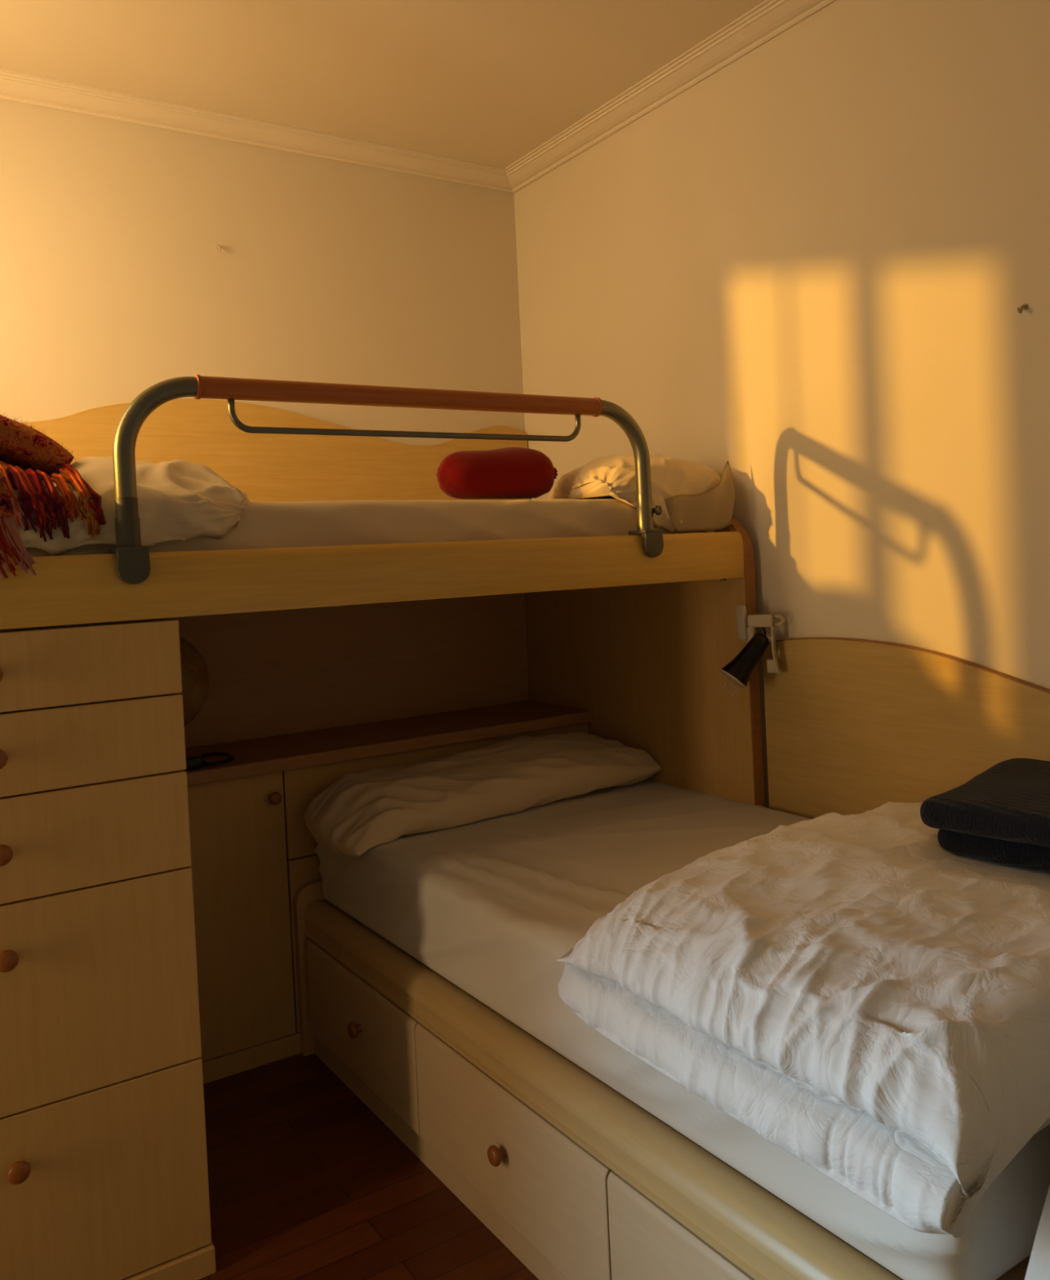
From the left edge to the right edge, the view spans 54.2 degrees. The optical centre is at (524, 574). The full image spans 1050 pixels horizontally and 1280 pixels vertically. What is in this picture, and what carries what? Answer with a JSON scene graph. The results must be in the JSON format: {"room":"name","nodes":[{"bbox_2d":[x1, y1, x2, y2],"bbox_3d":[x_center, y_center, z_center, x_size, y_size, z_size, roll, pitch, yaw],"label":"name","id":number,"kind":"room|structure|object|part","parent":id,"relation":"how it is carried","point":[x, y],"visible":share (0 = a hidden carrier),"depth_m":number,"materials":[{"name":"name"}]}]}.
{"room":"bedroom","nodes":[
{"label":"bedroom","id":0,"kind":"room"},
{"bbox_2d":[0,98,529,748],"bbox_3d":[-0.917,-0.014,2.867,2.510,2.424,0.200,-3,1,-33],"label":"wall","id":1,"kind":"structure","parent":0,"point":[115,283],"depth_m":2.84,"materials":[{"name":"beige paint"}]},
{"bbox_2d":[215,244,221,250],"bbox_3d":[-0.834,-0.893,2.798,0.012,0.020,0.026,-3,1,-33],"label":"wall hook","id":2,"kind":"object","parent":1,"relation":"attached to","point":[217,246],"visible":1,"depth_m":2.80,"materials":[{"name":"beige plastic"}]},
{"bbox_2d":[0,68,513,193],"bbox_3d":[-0.894,-1.208,2.725,2.110,0.040,0.088,-3,1,-33],"label":"trim","id":3,"kind":"structure","parent":1,"relation":"attached to","point":[16,86],"depth_m":2.79,"materials":[{"name":"paint"}]},
{"bbox_2d":[22,398,529,502],"bbox_3d":[-0.864,-0.224,2.772,2.095,0.500,0.018,-3,1,-33],"label":"wall panel","id":4,"kind":"object","parent":1,"relation":"attached to","point":[265,467],"visible":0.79,"depth_m":2.87,"materials":[{"name":"beige wood"}]},
{"bbox_2d":[200,1053,538,1279],"bbox_3d":[-0.201,1.253,0.748,3.760,0.100,4.500,-3,1,-33],"label":"floor","id":5,"kind":"structure","parent":0,"point":[306,1182],"depth_m":1.96,"materials":[{"name":"brown wood"}]},
{"bbox_2d":[0,617,216,1279],"bbox_3d":[-1.093,0.659,1.976,0.654,1.127,1.001,-3,1,-33],"label":"tower","id":6,"kind":"object","parent":5,"relation":"on","point":[104,1171],"visible":1,"depth_m":1.67,"materials":[{"name":"brown wood"}]},
{"bbox_3d":[-0.822,0.154,1.578,0.033,0.033,0.027,-3,1,-33],"label":"knob","id":7,"kind":"part","parent":6,"relation":"part of","materials":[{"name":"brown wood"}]},
{"bbox_3d":[-0.816,0.284,1.581,0.033,0.033,0.027,-3,1,-33],"label":"knob","id":8,"kind":"part","parent":6,"relation":"part of","materials":[{"name":"brown wood"}]},
{"bbox_3d":[-0.809,0.432,1.583,0.033,0.033,0.027,-3,1,-33],"label":"knob","id":9,"kind":"part","parent":6,"relation":"part of","materials":[{"name":"brown wood"}]},
{"bbox_3d":[-0.801,0.596,1.586,0.033,0.033,0.027,-3,1,-33],"label":"knob","id":10,"kind":"part","parent":6,"relation":"part of","materials":[{"name":"brown wood"}]},
{"bbox_3d":[-0.786,0.925,1.592,0.033,0.033,0.027,-3,1,-33],"label":"knob","id":11,"kind":"part","parent":6,"relation":"part of","materials":[{"name":"brown wood"}]},
{"bbox_3d":[-0.864,0.155,1.579,0.651,0.124,0.019,-3,1,-33],"label":"drawer","id":12,"kind":"part","parent":6,"relation":"part of","materials":[{"name":"brown wood"}]},
{"bbox_3d":[-0.858,0.284,1.581,0.651,0.129,0.019,-3,1,-33],"label":"drawer","id":13,"kind":"part","parent":6,"relation":"part of","materials":[{"name":"brown wood"}]},
{"bbox_3d":[-0.851,0.433,1.584,0.651,0.163,0.019,-3,1,-33],"label":"drawer","id":14,"kind":"part","parent":6,"relation":"part of","materials":[{"name":"brown wood"}]},
{"bbox_3d":[-0.839,0.681,1.588,0.651,0.327,0.019,-3,1,-33],"label":"drawer","id":15,"kind":"part","parent":6,"relation":"part of","materials":[{"name":"brown wood"}]},
{"bbox_3d":[-0.823,1.008,1.594,0.651,0.321,0.019,-3,1,-33],"label":"drawer","id":16,"kind":"part","parent":6,"relation":"part of","materials":[{"name":"brown wood"}]},
{"bbox_2d":[0,516,764,807],"bbox_3d":[-0.560,0.546,2.356,2.081,1.289,1.002,-3,1,-33],"label":"bunk bed","id":17,"kind":"object","parent":5,"relation":"on","point":[295,639],"visible":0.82,"depth_m":2.72,"materials":[{"name":"brown wood"}]},
{"bbox_3d":[-0.561,0.242,2.947,1.343,0.392,0.020,-3,1,-33],"label":"panel","id":18,"kind":"part","parent":17,"relation":"part of","materials":[{"name":"beige wood"}]},
{"bbox_2d":[6,498,714,557],"bbox_3d":[-0.610,-0.058,2.359,2.009,0.170,0.908,-3,1,-33],"label":"mattress","id":19,"kind":"object","parent":17,"relation":"on","point":[261,525],"visible":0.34,"depth_m":2.07,"materials":[{"name":"beige fabric"}]},
{"bbox_2d":[13,456,248,555],"bbox_3d":[-0.855,-0.126,1.892,0.616,0.196,0.446,-3,1,-33],"label":"pillow","id":20,"kind":"object","parent":19,"relation":"on","point":[178,499],"visible":0.72,"depth_m":1.80,"materials":[{"name":"beige fabric"}]},
{"bbox_2d":[0,413,106,578],"bbox_3d":[-1.017,-0.152,1.786,0.472,0.330,0.597,-3,1,-33],"label":"throw","id":21,"kind":"object","parent":20,"relation":"on","point":[28,457],"visible":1,"depth_m":1.70,"materials":[{"name":"brown fabric"}]},
{"bbox_2d":[435,446,557,499],"bbox_3d":[-0.062,-0.241,2.426,0.323,0.122,0.126,-3,1,-33],"label":"bolster cushion","id":22,"kind":"object","parent":19,"relation":"on","point":[506,473],"visible":1,"depth_m":2.37,"materials":[{"name":"red fabric"}]},
{"bbox_2d":[547,453,735,533],"bbox_3d":[0.235,-0.198,2.593,0.372,0.211,0.452,-3,1,-33],"label":"pillow","id":23,"kind":"object","parent":19,"relation":"on","point":[691,496],"visible":0.8,"depth_m":2.44,"materials":[{"name":"beige fabric"}]},
{"bbox_3d":[-0.337,0.001,1.936,2.048,0.112,0.038,-3,1,-33],"label":"rail","id":24,"kind":"part","parent":17,"relation":"part of","materials":[{"name":"brown wood"}]},
{"bbox_2d":[108,374,663,584],"bbox_3d":[-0.197,-0.191,2.030,1.186,0.359,0.062,-3,1,-33],"label":"guard rail","id":25,"kind":"object","parent":17,"relation":"attached to","point":[132,559],"visible":0.98,"depth_m":1.91,"materials":[{"name":"grey metal"}]},
{"bbox_3d":[-0.619,-0.187,1.753,0.159,0.309,0.035,-3,1,-33],"label":"tube post","id":26,"kind":"part","parent":25,"relation":"part of","materials":[{"name":"grey metal"}]},
{"bbox_3d":[-0.202,-0.302,2.027,0.773,0.063,0.012,-3,1,-33],"label":"rod","id":27,"kind":"part","parent":25,"relation":"part of","materials":[{"name":"grey metal"}]},
{"bbox_3d":[0.216,-0.236,2.300,0.159,0.309,0.035,-3,1,-33],"label":"tube post","id":28,"kind":"part","parent":25,"relation":"part of","materials":[{"name":"grey metal"}]},
{"bbox_3d":[0.298,-0.146,2.336,0.024,0.022,0.022,-2,1,20],"label":"tightening knob","id":29,"kind":"part","parent":25,"relation":"part of","materials":[{"name":"grey metal"}]},
{"bbox_3d":[0.299,0.498,2.910,0.026,1.285,0.978,-3,1,-33],"label":"panel","id":30,"kind":"part","parent":17,"relation":"part of","materials":[{"name":"brown wood"}]},
{"bbox_2d":[719,604,785,696],"bbox_3d":[0.535,0.179,2.435,0.155,0.213,0.077,-3,1,-11],"label":"lamp","id":31,"kind":"object","parent":17,"relation":"attached to","point":[739,670],"visible":1,"depth_m":2.42,"materials":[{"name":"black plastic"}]},
{"bbox_3d":[0.538,0.154,2.443,0.024,0.059,0.020,-3,1,-33],"label":"arm","id":32,"kind":"part","parent":31,"relation":"part of","materials":[{"name":"beige plastic"}]},
{"bbox_3d":[0.587,0.176,2.428,0.030,0.111,0.026,-2,1,25],"label":"clamp lever","id":33,"kind":"part","parent":31,"relation":"part of","materials":[{"name":"beige plastic"}]},
{"bbox_2d":[185,700,592,1084],"bbox_3d":[-0.435,0.806,2.804,1.340,0.742,0.342,-3,1,-33],"label":"base cabinet","id":34,"kind":"object","parent":5,"relation":"on","point":[252,846],"visible":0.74,"depth_m":2.51,"materials":[{"name":"brown wood"}]},
{"bbox_2d":[177,635,208,756],"bbox_3d":[-0.909,0.295,2.515,0.260,0.333,0.260,-3,1,-33],"label":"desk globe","id":35,"kind":"object","parent":34,"relation":"on","point":[194,673],"visible":0.16,"depth_m":2.47,"materials":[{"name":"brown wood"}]},
{"bbox_2d":[181,752,234,770],"bbox_3d":[-0.762,0.442,2.474,0.104,0.028,0.180,-3,1,7],"label":"power cable","id":36,"kind":"object","parent":34,"relation":"on","point":[193,762],"visible":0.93,"depth_m":2.43,"materials":[{"name":"black plastic"}]},
{"bbox_3d":[-0.752,0.449,2.504,0.083,0.011,0.136,-3,1,-20],"label":"cord","id":37,"kind":"part","parent":36,"relation":"part of","materials":[{"name":"black plastic"}]},
{"bbox_3d":[-0.754,0.820,2.434,0.399,0.654,0.017,-3,1,-33],"label":"door","id":38,"kind":"part","parent":34,"relation":"part of","materials":[{"name":"brown wood"}]},
{"bbox_3d":[-0.611,0.545,2.505,0.031,0.031,0.027,-3,1,-33],"label":"knob","id":39,"kind":"part","parent":34,"relation":"part of","materials":[{"name":"brown wood"}]},
{"bbox_3d":[-0.187,0.900,2.804,0.936,0.428,0.017,-3,1,-33],"label":"panel","id":40,"kind":"part","parent":34,"relation":"part of","materials":[{"name":"brown wood"}]},
{"bbox_2d":[185,700,592,786],"bbox_3d":[-0.452,0.452,2.798,1.340,0.033,0.342,-3,1,-33],"label":"shelf","id":41,"kind":"object","parent":34,"relation":"attached to","point":[288,754],"depth_m":2.74,"materials":[{"name":"brown wood"}]},
{"bbox_3d":[-0.203,0.571,2.798,0.936,0.222,0.017,-3,1,-33],"label":"panel","id":42,"kind":"part","parent":34,"relation":"part of","materials":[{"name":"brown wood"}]},
{"bbox_2d":[293,879,1049,1279],"bbox_3d":[0.345,0.804,1.998,0.974,0.700,1.912,-3,1,-33],"label":"bed","id":43,"kind":"object","parent":5,"relation":"on","point":[577,1180],"visible":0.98,"depth_m":1.69,"materials":[{"name":"brown wood"}]},
{"bbox_3d":[-0.170,0.955,2.787,0.931,0.420,0.023,-3,1,-33],"label":"headboard","id":44,"kind":"part","parent":43,"relation":"part of","materials":[{"name":"brown wood"}]},
{"bbox_3d":[-0.373,0.995,2.245,0.027,0.033,0.033,-3,1,-33],"label":"knob","id":45,"kind":"part","parent":43,"relation":"part of","materials":[{"name":"brown wood"}]},
{"bbox_3d":[-0.366,1.002,2.276,0.018,0.226,0.578,-3,1,-33],"label":"drawer","id":46,"kind":"part","parent":43,"relation":"part of","materials":[{"name":"brown wood"}]},
{"bbox_3d":[-0.048,0.989,1.749,0.027,0.033,0.033,-3,1,-33],"label":"knob","id":47,"kind":"part","parent":43,"relation":"part of","materials":[{"name":"brown wood"}]},
{"bbox_3d":[-0.038,0.996,1.775,0.018,0.226,0.613,-3,1,-33],"label":"drawer","id":48,"kind":"part","parent":43,"relation":"part of","materials":[{"name":"brown wood"}]},
{"bbox_3d":[0.297,0.989,1.264,0.018,0.226,0.601,-3,1,-33],"label":"drawer","id":49,"kind":"part","parent":43,"relation":"part of","materials":[{"name":"brown wood"}]},
{"bbox_2d":[313,779,1049,1279],"bbox_3d":[0.337,0.671,2.049,0.936,0.217,1.780,-3,1,-33],"label":"mattress","id":50,"kind":"object","parent":43,"relation":"on","point":[490,906],"visible":0.41,"depth_m":1.90,"materials":[{"name":"white fabric"}]},
{"bbox_2d":[302,732,661,856],"bbox_3d":[-0.099,0.533,2.638,0.928,0.159,0.349,-3,1,-33],"label":"pillow","id":51,"kind":"object","parent":50,"relation":"on","point":[357,813],"visible":1,"depth_m":2.50,"materials":[{"name":"beige fabric"}]},
{"bbox_2d":[555,801,1049,1237],"bbox_3d":[0.579,0.523,1.598,1.041,0.224,0.892,-3,1,-33],"label":"duvet","id":52,"kind":"object","parent":50,"relation":"on","point":[867,997],"visible":0.94,"depth_m":1.22,"materials":[{"name":"white fabric"}]},
{"bbox_2d":[920,758,1049,868],"bbox_3d":[0.872,0.382,1.614,0.358,0.104,0.399,-2,1,45],"label":"folded blanket","id":53,"kind":"object","parent":52,"relation":"on","point":[1002,814],"visible":1,"depth_m":1.55,"materials":[{"name":"black fabric"}]},
{"bbox_3d":[0.857,0.794,1.229,0.900,0.700,0.065,-3,1,-33],"label":"footboard","id":54,"kind":"part","parent":43,"relation":"part of","materials":[{"name":"white wood"}]},
{"bbox_2d":[0,0,765,168],"bbox_3d":[-0.321,-1.268,0.704,3.760,0.100,4.500,-3,1,-33],"label":"ceiling","id":55,"kind":"structure","parent":0,"point":[490,82],"depth_m":2.46,"materials":[{"name":"paint"}]},
{"bbox_2d":[513,0,1049,808],"bbox_3d":[1.226,-0.095,1.701,0.200,2.424,4.100,-3,1,-33],"label":"wall","id":56,"kind":"structure","parent":0,"point":[806,269],"depth_m":2.27,"materials":[{"name":"beige paint"}]},
{"bbox_2d":[504,0,835,193],"bbox_3d":[1.049,-1.280,1.601,0.088,0.040,4.100,-3,1,-33],"label":"trim","id":57,"kind":"structure","parent":56,"relation":"attached to","point":[769,19],"depth_m":2.63,"materials":[{"name":"paint"}]},
{"bbox_2d":[762,637,1049,818],"bbox_3d":[0.954,0.481,1.966,0.016,0.689,1.295,-3,1,-33],"label":"wall panel","id":58,"kind":"object","parent":56,"relation":"attached to","point":[854,726],"visible":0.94,"depth_m":2.22,"materials":[{"name":"beige wood"}]},
{"bbox_2d":[1016,303,1027,313],"bbox_3d":[0.926,-0.497,1.915,0.026,0.020,0.012,-3,1,-33],"label":"wall hook","id":59,"kind":"object","parent":56,"relation":"attached to","point":[1024,307],"visible":1,"depth_m":1.92,"materials":[{"name":"beige"}]},
{"bbox_3d":[0.936,-0.502,1.921,0.003,0.012,0.012,-3,1,-33],"label":"plate","id":60,"kind":"part","parent":59,"relation":"part of","materials":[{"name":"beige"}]}
]}

